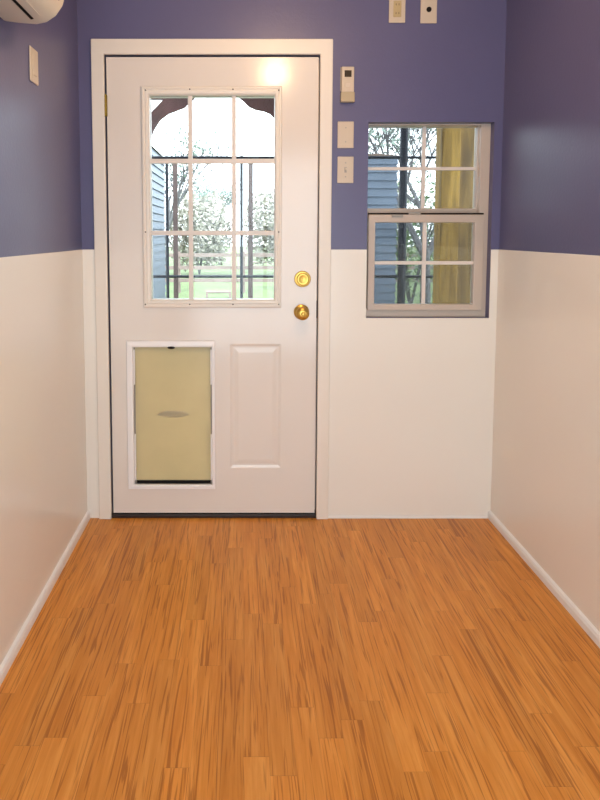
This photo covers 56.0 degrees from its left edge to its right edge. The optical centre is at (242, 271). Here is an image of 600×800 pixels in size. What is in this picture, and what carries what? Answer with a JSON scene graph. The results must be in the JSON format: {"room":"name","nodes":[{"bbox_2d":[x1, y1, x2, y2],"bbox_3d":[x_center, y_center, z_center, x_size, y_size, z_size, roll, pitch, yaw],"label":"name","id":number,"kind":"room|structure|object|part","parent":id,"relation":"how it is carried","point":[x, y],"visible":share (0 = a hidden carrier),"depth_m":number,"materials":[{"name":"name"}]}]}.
{"room":"entryway","nodes":[
{"label":"entryway","id":0,"kind":"room"},
{"bbox_2d":[0,0,81,256],"bbox_3d":[-0.768,-0.001,0.827,0.120,2.660,3.270,0,4,0],"label":"wall","id":1,"kind":"structure","parent":0,"point":[40,187],"depth_m":1.95,"materials":[{"name":"paint"}]},
{"bbox_2d":[0,0,63,23],"bbox_3d":[-0.610,-0.835,1.246,0.195,0.272,0.800,0,4,0],"label":"air conditioner","id":2,"kind":"object","parent":1,"relation":"attached to","point":[19,11],"visible":1,"depth_m":1.58,"materials":[{"name":"beige plastic"}]},
{"bbox_2d":[29,45,38,85],"bbox_3d":[-0.703,-0.694,1.887,0.009,0.114,0.070,0,4,0],"label":"plate","id":3,"kind":"object","parent":1,"relation":"attached to","point":[33,54],"visible":1,"depth_m":1.88,"materials":[{"name":"beige plastic"}]},
{"bbox_2d":[0,250,86,664],"bbox_3d":[-0.706,0.615,0.929,0.004,1.216,3.150,0,4,0],"label":"wainscoting","id":4,"kind":"structure","parent":1,"relation":"attached to","point":[43,461],"depth_m":1.91,"materials":[{"name":"white paint"}]},
{"bbox_2d":[0,510,90,685],"bbox_3d":[-0.698,1.204,0.969,0.013,0.036,3.142,0,4,0],"label":"baseboard","id":5,"kind":"structure","parent":1,"relation":"attached to","point":[24,631],"depth_m":1.91,"materials":[{"name":"white wood"}]},
{"bbox_2d":[77,0,506,512],"bbox_3d":[0.208,-0.117,2.523,2.073,2.660,0.130,0,4,0],"label":"wall","id":6,"kind":"structure","parent":0,"point":[450,70],"depth_m":2.40,"materials":[{"name":"paint"}]},
{"bbox_2d":[82,250,98,517],"bbox_3d":[-0.676,0.508,2.498,0.055,1.216,0.004,0,4,0],"label":"trim","id":7,"kind":"structure","parent":6,"relation":"attached to","point":[88,255],"depth_m":2.50,"materials":[{"name":"white paint"}]},
{"bbox_2d":[104,57,318,512],"bbox_3d":[-0.148,0.088,2.464,0.952,2.025,0.124,0,4,0],"label":"door","id":8,"kind":"structure","parent":6,"relation":"in","point":[214,399],"depth_m":2.48,"materials":[{"name":"beige paint"}]},
{"bbox_3d":[-0.322,0.641,2.523,0.392,0.676,0.052,0,4,0],"label":"pet door frame","id":9,"kind":"part","parent":8,"relation":"part of","materials":[{"name":"white plastic"}]},
{"bbox_3d":[-0.135,-0.321,2.446,0.607,0.958,0.031,0,4,0],"label":"lite frame","id":10,"kind":"part","parent":8,"relation":"part of","materials":[{"name":"beige paint"}]},
{"bbox_3d":[-0.135,-0.324,2.485,0.607,0.958,0.027,0,4,0],"label":"lite frame","id":11,"kind":"part","parent":8,"relation":"part of","materials":[{"name":"beige paint"}]},
{"bbox_3d":[0.056,0.601,2.528,0.228,0.566,0.038,0,4,0],"label":"embossed panel","id":12,"kind":"part","parent":8,"relation":"part of","materials":[{"name":"beige paint"}]},
{"bbox_3d":[0.259,0.179,2.446,0.068,0.068,0.068,0,4,0],"label":"knob","id":13,"kind":"part","parent":8,"relation":"part of","materials":[{"name":"gold metal"}]},
{"bbox_2d":[91,39,332,518],"bbox_3d":[-0.132,0.061,2.461,1.033,2.113,0.018,0,4,0],"label":"trim","id":14,"kind":"structure","parent":6,"relation":"attached to","point":[99,47],"depth_m":2.43,"materials":[{"name":"beige paint"}]},
{"bbox_2d":[112,510,315,517],"bbox_3d":[-0.132,1.102,2.600,0.929,0.017,0.131,0,4,0],"label":"threshold","id":15,"kind":"object","parent":6,"relation":"attached to","point":[114,515],"depth_m":2.54,"materials":[{"name":"grey"}]},
{"bbox_2d":[315,70,318,482],"bbox_3d":[-0.132,0.085,2.558,0.931,2.052,0.084,0,4,0],"label":"trim","id":16,"kind":"structure","parent":6,"relation":"attached to","point":[318,70],"depth_m":2.50,"materials":[{"name":"beige paint"}]},
{"bbox_2d":[337,121,353,147],"bbox_3d":[0.444,-0.593,2.422,0.070,0.114,0.007,0,4,0],"label":"blank wall plate","id":17,"kind":"object","parent":6,"relation":"attached to","point":[345,139],"visible":1,"depth_m":2.42,"materials":[{"name":"beige plastic"}]},
{"bbox_2d":[337,157,353,182],"bbox_3d":[0.445,-0.443,2.428,0.070,0.114,0.015,0,4,0],"label":"light switch","id":18,"kind":"object","parent":6,"relation":"attached to","point":[345,165],"visible":1,"depth_m":2.43,"materials":[{"name":"beige plastic"}]},
{"bbox_2d":[340,67,354,102],"bbox_3d":[0.448,-0.803,2.398,0.060,0.150,0.025,0,4,0],"label":"remote","id":19,"kind":"object","parent":6,"relation":"attached to","point":[347,95],"visible":1,"depth_m":2.39,"materials":[{"name":"beige plastic"}]},
{"bbox_2d":[389,0,405,22],"bbox_3d":[0.657,-1.120,2.385,0.070,0.114,0.009,0,4,0],"label":"wall outlet","id":20,"kind":"object","parent":6,"relation":"attached to","point":[396,7],"visible":1,"depth_m":2.38,"materials":[{"name":"beige plastic"}]},
{"bbox_2d":[393,1,401,16],"bbox_3d":[0.657,-1.119,2.383,0.034,0.068,0.004,0,4,0],"label":"receptacle","id":21,"kind":"object","parent":20,"relation":"attached to","point":[397,5],"depth_m":2.38,"materials":[{"name":"beige plastic"}]},
{"bbox_2d":[328,516,487,518],"bbox_3d":[0.746,1.109,2.535,0.722,0.012,0.005,0,4,0],"label":"baseboard","id":22,"kind":"structure","parent":6,"relation":"attached to","point":[329,517],"depth_m":2.53,"materials":[{"name":"white wood"}]},
{"bbox_2d":[328,250,498,515],"bbox_3d":[0.752,0.508,2.498,0.737,1.216,0.004,0,4,0],"label":"wainscoting","id":23,"kind":"structure","parent":6,"relation":"attached to","point":[411,400],"depth_m":2.50,"materials":[{"name":"white paint"}]},
{"bbox_2d":[366,124,490,316],"bbox_3d":[0.811,-0.235,2.512,0.553,0.871,0.093,0,4,0],"label":"window","id":24,"kind":"structure","parent":6,"relation":"in","point":[477,215],"depth_m":2.50,"materials":[{"name":"beige plastic"}]},
{"bbox_3d":[0.804,-0.459,2.509,0.539,0.424,0.028,0,4,0],"label":"sash","id":25,"kind":"part","parent":24,"relation":"part of","materials":[{"name":"beige plastic"}]},
{"bbox_3d":[0.811,-0.042,2.500,0.513,0.426,0.030,0,4,0],"label":"sash","id":26,"kind":"part","parent":24,"relation":"part of","materials":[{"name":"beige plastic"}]},
{"bbox_2d":[420,0,436,22],"bbox_3d":[0.791,-1.118,2.384,0.070,0.114,0.010,0,4,0],"label":"cable plate","id":27,"kind":"object","parent":6,"relation":"attached to","point":[428,12],"visible":1,"depth_m":2.38,"materials":[{"name":"beige plastic"}]},
{"bbox_2d":[0,518,599,799],"bbox_3d":[0.208,1.267,1.039,1.833,0.100,3.280,0,4,0],"label":"floor","id":28,"kind":"structure","parent":0,"point":[166,658],"depth_m":1.64,"materials":[{"name":"orange laminate"}]},
{"bbox_2d":[499,0,599,255],"bbox_3d":[1.185,-0.001,0.827,0.120,2.660,3.270,0,4,0],"label":"wall","id":29,"kind":"structure","parent":0,"point":[550,178],"depth_m":2.05,"materials":[{"name":"paint"}]},
{"bbox_2d":[488,510,599,647],"bbox_3d":[1.115,1.204,0.969,0.013,0.036,3.142,0,4,0],"label":"baseboard","id":30,"kind":"structure","parent":29,"relation":"attached to","point":[588,627],"depth_m":2.03,"materials":[{"name":"white wood"}]},
{"bbox_2d":[491,250,599,631],"bbox_3d":[1.123,0.615,0.929,0.004,1.216,3.150,0,4,0],"label":"wainscoting","id":31,"kind":"structure","parent":29,"relation":"attached to","point":[545,481],"depth_m":2.04,"materials":[{"name":"white paint"}]},
{"bbox_3d":[0.208,1.172,3.763,4.833,0.160,2.170,0,4,0],"label":"floor","id":32,"kind":"structure","parent":0,"visible":0},
{"bbox_2d":[432,128,460,303],"bbox_3d":[1.108,-0.143,3.057,0.112,2.560,0.124,0,4,0],"label":"post","id":33,"kind":"object","parent":32,"relation":"on","point":[448,140],"visible":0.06,"depth_m":3.01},
{"bbox_2d":[457,128,474,303],"bbox_3d":[1.413,-0.143,3.050,0.496,2.560,0.025,0,4,0],"label":"curtain","id":34,"kind":"object","parent":32,"relation":"on","point":[467,134],"visible":0.02,"depth_m":3.02,"materials":[{"name":"beige fabric"}]},
{"bbox_3d":[0.208,-1.472,3.433,4.833,0.080,1.870,0,4,0],"label":"porch roof","id":35,"kind":"structure","parent":0,"visible":0},
{"bbox_2d":[151,98,273,134],"bbox_3d":[-0.317,-1.238,4.160,1.475,0.486,0.050,0,4,0],"label":"arch","id":36,"kind":"object","parent":35,"relation":"attached to","point":[167,106],"visible":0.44,"depth_m":4.15,"materials":[{"name":"brown wood"}]},
{"label":"outside","id":37,"kind":"structure","parent":0,"visible":0},
{"bbox_2d":[165,246,433,303],"bbox_3d":[0.000,-0.895,38.639,80.000,0.200,67.700,0,4,0],"label":"ground","id":38,"kind":"structure","parent":37,"point":[260,289],"depth_m":18.11,"materials":[{"name":"green plant"}]},
{"bbox_2d":[152,146,165,297],"bbox_3d":[-2.365,-0.259,7.114,2.530,2.820,2.190,0,4,0],"label":"garden shed","id":39,"kind":"object","parent":38,"relation":"on","point":[158,212],"visible":0.19,"depth_m":7.44,"materials":[{"name":"blue wood"}]},
{"bbox_2d":[173,164,178,297],"bbox_3d":[-0.682,0.077,5.701,0.045,2.341,0.045,0,4,0],"label":"wooden post","id":40,"kind":"object","parent":38,"relation":"on","point":[175,166],"visible":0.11,"depth_m":5.64,"materials":[{"name":"brown wood"}]},
{"bbox_2d":[157,119,231,278],"bbox_3d":[-1.659,-2.359,18.527,2.556,5.457,3.824,-2,4,-24],"label":"tree","id":41,"kind":"object","parent":38,"relation":"on","point":[182,177],"visible":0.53,"depth_m":18.02,"materials":[{"name":"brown plant"}]},
{"bbox_2d":[164,190,231,274],"bbox_3d":[-1.757,-1.593,22.412,2.857,3.417,2.118,0,4,0],"label":"bush","id":42,"kind":"object","parent":38,"relation":"on","point":[201,243],"visible":0.67,"depth_m":22.02,"materials":[{"name":"green plant"}]},
{"bbox_2d":[180,170,246,264],"bbox_3d":[-1.645,-2.962,29.688,4.071,5.162,3.012,-3,5,-41],"label":"tree","id":43,"kind":"object","parent":38,"relation":"on","point":[205,191],"visible":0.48,"depth_m":29.46,"materials":[{"name":"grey plant"}]},
{"bbox_2d":[206,291,230,297],"bbox_3d":[-0.629,0.574,14.372,0.650,0.170,0.160,0,4,0],"label":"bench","id":44,"kind":"object","parent":38,"relation":"on","point":[207,292],"visible":0.93,"depth_m":14.34,"materials":[{"name":"white wood"}]},
{"bbox_2d":[248,164,252,297],"bbox_3d":[0.076,0.076,5.703,0.050,2.341,0.050,0,4,0],"label":"wooden post","id":45,"kind":"object","parent":38,"relation":"on","point":[250,166],"visible":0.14,"depth_m":5.64,"materials":[{"name":"brown wood"}]},
{"bbox_2d":[243,185,273,265],"bbox_3d":[1.450,-1.766,22.419,3.011,3.791,2.374,0,4,0],"label":"bush","id":46,"kind":"object","parent":38,"relation":"on","point":[267,224],"visible":0.39,"depth_m":22.05,"materials":[{"name":"green plant"}]},
{"bbox_2d":[152,128,435,303],"bbox_3d":[0.560,-0.184,5.059,3.912,2.950,0.072,0,4,0],"label":"fence","id":47,"kind":"object","parent":38,"relation":"on","point":[401,276],"visible":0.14,"depth_m":5.02,"materials":[{"name":"black metal"}]},
{"bbox_3d":[-0.682,0.126,5.080,0.028,2.328,0.028,0,4,0],"label":"post","id":48,"kind":"part","parent":47,"relation":"part of","materials":[{"name":"black metal"}]},
{"bbox_3d":[-0.014,0.126,5.080,0.028,2.328,0.028,0,4,0],"label":"post","id":49,"kind":"part","parent":47,"relation":"part of","materials":[{"name":"black metal"}]},
{"bbox_3d":[0.560,0.041,5.074,3.884,0.026,0.026,0,4,0],"label":"rail","id":50,"kind":"part","parent":47,"relation":"part of","materials":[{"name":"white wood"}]},
{"bbox_3d":[0.560,-1.023,5.002,3.884,0.026,0.026,0,4,0],"label":"rail","id":51,"kind":"part","parent":47,"relation":"part of","materials":[{"name":"black metal"}]},
{"bbox_3d":[1.436,-0.184,5.059,0.072,2.950,0.072,0,4,0],"label":"post","id":52,"kind":"part","parent":47,"relation":"part of","materials":[{"name":"black metal"}]},
{"bbox_2d":[165,251,433,292],"bbox_3d":[3.650,0.003,15.536,21.900,1.150,0.160,0,4,0],"label":"rail fence","id":53,"kind":"object","parent":38,"relation":"on","point":[180,267],"visible":0.12,"depth_m":15.45,"materials":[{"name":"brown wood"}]},
{"bbox_3d":[-1.800,0.002,15.556,0.120,1.150,0.120,0,4,0],"label":"post","id":54,"kind":"part","parent":53,"relation":"part of","materials":[{"name":"white wood"}]},
{"bbox_3d":[0.000,0.002,15.556,0.120,1.150,0.120,0,4,0],"label":"post","id":55,"kind":"part","parent":53,"relation":"part of","materials":[{"name":"white wood"}]},
{"bbox_3d":[3.650,-0.117,15.468,21.900,0.100,0.040,0,4,0],"label":"rail","id":56,"kind":"part","parent":53,"relation":"part of","materials":[{"name":"white wood"}]},
{"bbox_3d":[3.650,0.232,15.492,21.900,0.100,0.040,0,4,0],"label":"rail","id":57,"kind":"part","parent":53,"relation":"part of","materials":[{"name":"white wood"}]},
{"bbox_3d":[3.650,-0.467,15.444,21.900,0.100,0.040,0,4,0],"label":"rail","id":58,"kind":"part","parent":53,"relation":"part of","materials":[{"name":"white wood"}]},
{"bbox_2d":[367,153,397,303],"bbox_3d":[1.666,-0.233,8.118,0.561,2.630,2.190,0,4,0],"label":"garden shed","id":59,"kind":"object","parent":38,"relation":"on","point":[382,184],"visible":0.17,"depth_m":7.03,"materials":[{"name":"blue wood"}]},
{"bbox_2d":[368,128,436,303],"bbox_3d":[3.259,-1.483,10.467,4.125,4.807,3.322,0,4,0],"label":"tree","id":60,"kind":"object","parent":38,"relation":"on","point":[388,133],"visible":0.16,"depth_m":9.82,"materials":[{"name":"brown plant"}]},
{"bbox_2d":[396,181,415,247],"bbox_3d":[5.291,-1.941,22.383,3.164,4.183,2.454,0,4,0],"label":"bush","id":61,"kind":"object","parent":38,"relation":"on","point":[397,181],"visible":0.02,"depth_m":22.02,"materials":[{"name":"green plant"}]},
{"bbox_2d":[395,170,435,303],"bbox_3d":[3.755,-0.762,12.416,2.395,3.119,1.848,0,4,0],"label":"bush","id":62,"kind":"object","parent":38,"relation":"on","point":[409,297],"visible":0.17,"depth_m":12.38,"materials":[{"name":"green plant"}]},
{"bbox_2d":[427,197,434,239],"bbox_3d":[8.918,-1.951,22.365,3.329,4.303,2.446,0,4,0],"label":"bush","id":63,"kind":"object","parent":38,"relation":"on","point":[432,197],"visible":0.02,"depth_m":22.53,"materials":[{"name":"green plant"}]}
]}

